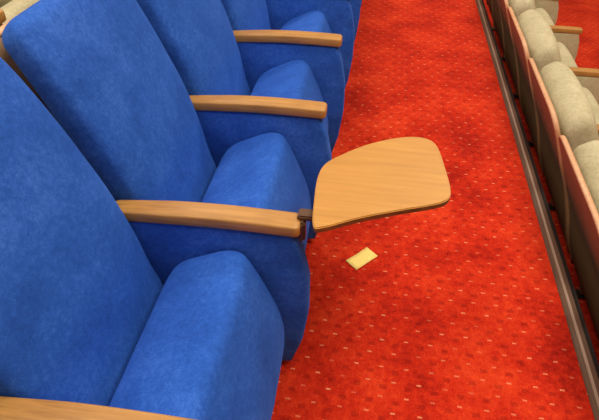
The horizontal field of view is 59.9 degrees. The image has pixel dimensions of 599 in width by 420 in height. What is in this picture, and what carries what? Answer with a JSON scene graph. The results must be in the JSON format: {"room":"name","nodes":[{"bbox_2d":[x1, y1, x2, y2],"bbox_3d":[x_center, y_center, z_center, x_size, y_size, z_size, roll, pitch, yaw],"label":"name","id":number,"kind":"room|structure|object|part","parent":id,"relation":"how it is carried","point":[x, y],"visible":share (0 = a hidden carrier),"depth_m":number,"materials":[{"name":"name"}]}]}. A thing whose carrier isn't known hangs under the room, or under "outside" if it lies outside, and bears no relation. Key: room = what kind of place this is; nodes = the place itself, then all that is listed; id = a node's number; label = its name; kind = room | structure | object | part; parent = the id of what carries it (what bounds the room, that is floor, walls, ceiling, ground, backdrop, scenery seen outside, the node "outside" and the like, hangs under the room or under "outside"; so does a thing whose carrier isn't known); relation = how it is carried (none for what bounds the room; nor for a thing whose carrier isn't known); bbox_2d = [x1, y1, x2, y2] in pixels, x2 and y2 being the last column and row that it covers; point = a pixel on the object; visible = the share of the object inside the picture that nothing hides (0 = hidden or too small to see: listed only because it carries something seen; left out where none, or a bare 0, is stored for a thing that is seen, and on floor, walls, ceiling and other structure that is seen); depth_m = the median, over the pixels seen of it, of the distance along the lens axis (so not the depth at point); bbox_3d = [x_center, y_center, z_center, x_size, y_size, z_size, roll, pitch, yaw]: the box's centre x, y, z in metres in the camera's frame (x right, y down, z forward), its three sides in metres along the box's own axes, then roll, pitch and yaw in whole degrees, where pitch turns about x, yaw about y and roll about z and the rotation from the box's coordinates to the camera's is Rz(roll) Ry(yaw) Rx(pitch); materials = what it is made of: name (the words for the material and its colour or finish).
{"room":"lecture hall","nodes":[
{"label":"lecture hall","id":0,"kind":"room"},
{"bbox_2d":[271,0,598,419],"bbox_3d":[0.948,-0.538,3.370,13.000,1.250,12.000,6,42,7],"label":"floor","id":1,"kind":"structure","parent":0,"point":[458,312],"depth_m":2.02,"materials":[{"name":"red carpet"}]},
{"bbox_2d":[0,0,11,7],"bbox_3d":[-1.107,-1.066,2.218,0.754,1.063,0.566,6,42,7],"label":"seat","id":2,"kind":"object","parent":1,"relation":"on","point":[2,2],"visible":0.02,"depth_m":2.07,"materials":[{"name":"beige fabric"}]},
{"bbox_2d":[0,0,38,25],"bbox_3d":[-1.190,-0.708,1.809,0.754,1.063,0.566,6,42,7],"label":"seat","id":3,"kind":"object","parent":1,"relation":"on","point":[13,8],"visible":0.07,"depth_m":1.78,"materials":[{"name":"beige fabric"}]},
{"bbox_3d":[-1.127,-0.587,1.564,0.500,0.053,0.062,6,42,7],"label":"armrest","id":4,"kind":"part","parent":3,"relation":"part of","materials":[{"name":"brown wood"}]},
{"bbox_2d":[0,57,283,419],"bbox_3d":[-0.392,0.259,1.159,0.754,1.063,0.579,6,42,7],"label":"seat","id":5,"kind":"object","parent":1,"relation":"on","point":[89,329],"visible":1,"depth_m":1.10,"materials":[{"name":"blue fabric"}]},
{"bbox_2d":[0,57,162,405],"bbox_3d":[-0.559,0.118,1.102,0.313,0.774,0.508,6,42,7],"label":"cushion","id":6,"kind":"object","parent":5,"relation":"on","point":[79,290],"depth_m":1.06,"materials":[{"name":"blue fabric"}]},
{"bbox_3d":[-0.329,0.384,0.910,0.500,0.053,0.062,6,42,7],"label":"armrest","id":7,"kind":"part","parent":5,"relation":"part of","materials":[{"name":"brown wood"}]},
{"bbox_2d":[109,250,283,419],"bbox_3d":[-0.226,0.388,1.271,0.327,0.361,0.507,6,42,7],"label":"seat cushion","id":8,"kind":"object","parent":5,"relation":"on","point":[210,346],"depth_m":1.18,"materials":[{"name":"blue fabric"}]},
{"bbox_2d":[0,0,310,363],"bbox_3d":[-0.306,-0.107,1.578,0.754,1.063,0.579,6,42,7],"label":"seat","id":9,"kind":"object","parent":1,"relation":"on","point":[100,68],"visible":0.8,"depth_m":1.36,"materials":[{"name":"blue fabric"}]},
{"bbox_2d":[2,0,216,201],"bbox_3d":[-0.474,-0.249,1.521,0.313,0.774,0.508,6,42,7],"label":"cushion","id":10,"kind":"object","parent":9,"relation":"on","point":[100,68],"depth_m":1.33,"materials":[{"name":"blue fabric"}]},
{"bbox_3d":[-0.243,0.018,1.329,0.500,0.053,0.062,6,42,7],"label":"armrest","id":11,"kind":"part","parent":9,"relation":"part of","materials":[{"name":"brown wood"}]},
{"bbox_3d":[-0.222,0.245,1.524,0.504,0.580,0.050,6,42,7],"label":"panel","id":12,"kind":"part","parent":9,"relation":"part of","materials":[{"name":"blue fabric"}]},
{"bbox_2d":[201,132,310,249],"bbox_3d":[-0.141,0.021,1.690,0.327,0.361,0.507,6,42,7],"label":"seat cushion","id":13,"kind":"object","parent":9,"relation":"on","point":[262,171],"depth_m":1.63,"materials":[{"name":"blue fabric"}]},
{"bbox_2d":[297,137,450,241],"bbox_3d":[0.193,-0.052,1.395,0.457,0.100,0.298,-11,42,-12],"label":"writing tablet","id":14,"kind":"object","parent":9,"relation":"attached to","point":[403,175],"visible":1,"depth_m":1.33,"materials":[{"name":"brown wood"}]},
{"bbox_3d":[0.007,0.050,1.306,0.018,0.064,0.030,6,42,7],"label":"pivot post","id":15,"kind":"part","parent":14,"relation":"part of","materials":[{"name":"brown metal"}]},
{"bbox_3d":[0.061,0.017,1.290,0.130,0.016,0.035,6,42,7],"label":"swing arm","id":16,"kind":"part","parent":14,"relation":"part of"},
{"bbox_2d":[136,0,331,238],"bbox_3d":[-0.221,-0.474,1.997,0.754,1.063,0.579,6,42,7],"label":"seat","id":17,"kind":"object","parent":1,"relation":"on","point":[197,36],"visible":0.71,"depth_m":1.79,"materials":[{"name":"blue fabric"}]},
{"bbox_2d":[136,0,250,95],"bbox_3d":[-0.389,-0.615,1.940,0.313,0.774,0.508,6,42,7],"label":"cushion","id":18,"kind":"object","parent":17,"relation":"on","point":[197,36],"depth_m":1.80,"materials":[{"name":"blue fabric"}]},
{"bbox_3d":[-0.158,-0.349,1.747,0.500,0.053,0.062,6,42,7],"label":"armrest","id":19,"kind":"part","parent":17,"relation":"part of","materials":[{"name":"brown wood"}]},
{"bbox_3d":[-0.136,-0.121,1.942,0.504,0.580,0.050,6,42,7],"label":"panel","id":20,"kind":"part","parent":17,"relation":"part of","materials":[{"name":"blue fabric"}]},
{"bbox_2d":[250,60,327,129],"bbox_3d":[-0.056,-0.345,2.108,0.327,0.361,0.507,6,42,7],"label":"seat cushion","id":21,"kind":"object","parent":17,"relation":"on","point":[295,79],"depth_m":2.08,"materials":[{"name":"blue fabric"}]},
{"bbox_2d":[221,0,344,153],"bbox_3d":[-0.136,-0.841,2.416,0.754,1.063,0.579,6,42,7],"label":"seat","id":22,"kind":"object","parent":1,"relation":"on","point":[308,37],"visible":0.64,"depth_m":2.21,"materials":[{"name":"blue fabric"}]},
{"bbox_2d":[221,0,270,30],"bbox_3d":[-0.304,-0.982,2.358,0.313,0.774,0.508,6,42,7],"label":"cushion","id":23,"kind":"object","parent":22,"relation":"on","point":[243,15],"depth_m":2.27,"materials":[{"name":"blue fabric"}]},
{"bbox_3d":[-0.073,-0.716,2.166,0.500,0.053,0.062,6,42,7],"label":"armrest","id":24,"kind":"part","parent":22,"relation":"part of","materials":[{"name":"brown wood"}]},
{"bbox_3d":[-0.051,-0.488,2.361,0.504,0.580,0.050,6,42,7],"label":"panel","id":25,"kind":"part","parent":22,"relation":"part of","materials":[{"name":"blue fabric"}]},
{"bbox_2d":[280,11,331,32],"bbox_3d":[0.029,-0.712,2.527,0.327,0.361,0.507,6,42,7],"label":"seat cushion","id":26,"kind":"object","parent":22,"relation":"on","point":[313,21],"depth_m":2.51,"materials":[{"name":"blue fabric"}]},
{"bbox_2d":[265,0,354,86],"bbox_3d":[-0.051,-1.207,2.834,0.754,1.063,0.579,6,42,7],"label":"seat","id":27,"kind":"object","parent":1,"relation":"on","point":[338,14],"visible":0.41,"depth_m":2.63,"materials":[{"name":"blue fabric"}]},
{"bbox_2d":[350,0,360,40],"bbox_3d":[0.034,-1.574,3.253,0.754,1.063,0.579,6,42,7],"label":"seat","id":28,"kind":"object","parent":1,"relation":"on","point":[355,4],"visible":0.07,"depth_m":3.14,"materials":[{"name":"blue fabric"}]},
{"bbox_2d":[346,247,376,269],"bbox_3d":[0.244,0.189,2.038,0.115,0.006,0.062,-27,48,-27],"label":"paper note","id":29,"kind":"object","parent":1,"relation":"on","point":[366,255],"visible":1,"depth_m":2.04,"materials":[{"name":"yellow paper"}]},
{"bbox_2d":[486,0,559,60],"bbox_3d":[1.995,-2.104,4.986,0.819,1.057,0.804,6,42,7],"label":"seat","id":30,"kind":"object","parent":1,"relation":"on","point":[551,7],"visible":0.23,"depth_m":4.67,"materials":[{"name":"beige fabric"}]},
{"bbox_2d":[475,0,598,419],"bbox_3d":[1.228,-0.738,3.138,0.057,0.056,12.000,6,42,7],"label":"trim","id":31,"kind":"structure","parent":1,"relation":"attached to","point":[595,410],"depth_m":2.09,"materials":[{"name":"metal"}]},
{"bbox_2d":[492,0,582,98],"bbox_3d":[1.878,-1.603,4.414,0.819,1.057,0.744,6,42,7],"label":"seat","id":32,"kind":"object","parent":1,"relation":"on","point":[568,36],"visible":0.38,"depth_m":4.14,"materials":[{"name":"beige fabric"}]},
{"bbox_2d":[536,8,553,24],"bbox_3d":[2.076,-1.476,4.524,0.327,0.361,0.646,6,42,7],"label":"seat cushion","id":33,"kind":"object","parent":32,"relation":"on","point":[541,10],"depth_m":4.48,"materials":[{"name":"beige fabric"}]},
{"bbox_3d":[1.982,-1.195,4.292,0.504,0.580,0.050,6,42,7],"label":"panel","id":34,"kind":"part","parent":32,"relation":"part of","materials":[{"name":"beige fabric"}]},
{"bbox_3d":[1.961,-1.423,4.097,0.500,0.053,0.062,6,42,7],"label":"armrest","id":35,"kind":"part","parent":32,"relation":"part of","materials":[{"name":"brown wood"}]},
{"bbox_2d":[481,0,598,378],"bbox_3d":[1.252,-0.734,3.137,0.014,0.072,12.000,6,42,7],"label":"nosing lip","id":36,"kind":"object","parent":1,"relation":"on","point":[589,342],"visible":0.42,"depth_m":2.17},
{"bbox_2d":[498,0,598,146],"bbox_3d":[1.766,-1.121,3.863,0.819,1.057,0.744,6,42,7],"label":"seat","id":37,"kind":"object","parent":1,"relation":"on","point":[588,78],"visible":0.28,"depth_m":3.59,"materials":[{"name":"beige fabric"}]},
{"bbox_2d":[508,0,535,18],"bbox_3d":[1.607,-1.264,3.811,0.358,0.769,0.644,6,42,7],"label":"cushion","id":38,"kind":"object","parent":37,"relation":"on","point":[518,6],"depth_m":3.39,"materials":[{"name":"beige fabric"}]},
{"bbox_3d":[1.870,-0.713,3.741,0.504,0.580,0.050,6,42,7],"label":"panel","id":39,"kind":"part","parent":37,"relation":"part of","materials":[{"name":"beige fabric"}]},
{"bbox_2d":[557,42,576,66],"bbox_3d":[1.964,-0.994,3.974,0.327,0.361,0.646,6,42,7],"label":"seat cushion","id":40,"kind":"object","parent":37,"relation":"on","point":[566,58],"depth_m":3.88,"materials":[{"name":"beige fabric"}]},
{"bbox_3d":[1.849,-0.941,3.547,0.500,0.053,0.062,6,42,7],"label":"armrest","id":41,"kind":"part","parent":37,"relation":"part of","materials":[{"name":"brown wood"}]},
{"bbox_2d":[507,7,598,210],"bbox_3d":[1.654,-0.639,3.313,0.819,1.057,0.744,6,42,7],"label":"seat","id":42,"kind":"object","parent":1,"relation":"on","point":[533,37],"visible":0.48,"depth_m":3.08,"materials":[{"name":"beige fabric"}]},
{"bbox_2d":[517,9,561,71],"bbox_3d":[1.496,-0.782,3.260,0.358,0.769,0.644,6,42,7],"label":"cushion","id":43,"kind":"object","parent":42,"relation":"on","point":[542,44],"depth_m":2.94,"materials":[{"name":"beige fabric"}]},
{"bbox_3d":[1.776,-0.007,3.383,0.300,0.014,0.064,6,42,7],"label":"floor plate","id":44,"kind":"part","parent":42,"relation":"part of","materials":[{"name":"metal"}]},
{"bbox_2d":[583,87,598,123],"bbox_3d":[1.853,-0.513,3.423,0.327,0.361,0.646,6,42,7],"label":"seat cushion","id":45,"kind":"object","parent":42,"relation":"on","point":[595,106],"depth_m":3.35,"materials":[{"name":"beige fabric"}]},
{"bbox_2d":[528,58,598,299],"bbox_3d":[1.542,-0.157,2.763,0.819,1.057,0.744,6,42,7],"label":"seat","id":46,"kind":"object","parent":1,"relation":"on","point":[563,107],"visible":0.72,"depth_m":2.50,"materials":[{"name":"beige fabric"}]},
{"bbox_2d":[539,61,598,151],"bbox_3d":[1.383,-0.300,2.710,0.358,0.769,0.644,6,42,7],"label":"cushion","id":47,"kind":"object","parent":46,"relation":"on","point":[572,106],"depth_m":2.41,"materials":[{"name":"beige fabric"}]},
{"bbox_3d":[1.664,0.474,2.833,0.300,0.014,0.064,6,42,7],"label":"floor plate","id":48,"kind":"part","parent":46,"relation":"part of","materials":[{"name":"metal"}]},
{"bbox_2d":[559,135,598,340],"bbox_3d":[1.430,0.325,2.212,0.819,1.057,0.744,6,42,7],"label":"seat","id":49,"kind":"object","parent":1,"relation":"on","point":[580,167],"visible":1,"depth_m":2.10,"materials":[{"name":"beige fabric"}]},
{"bbox_2d":[573,140,598,212],"bbox_3d":[1.272,0.182,2.159,0.358,0.769,0.644,6,42,7],"label":"cushion","id":50,"kind":"object","parent":49,"relation":"on","point":[586,155],"depth_m":2.05,"materials":[{"name":"beige fabric"}]},
{"bbox_2d":[478,0,598,408],"bbox_3d":[1.222,-0.760,3.119,0.010,0.007,12.000,6,42,7],"label":"strip","id":51,"kind":"object","parent":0,"point":[540,208],"depth_m":2.08,"materials":[{"name":"grey metal"}]}
]}

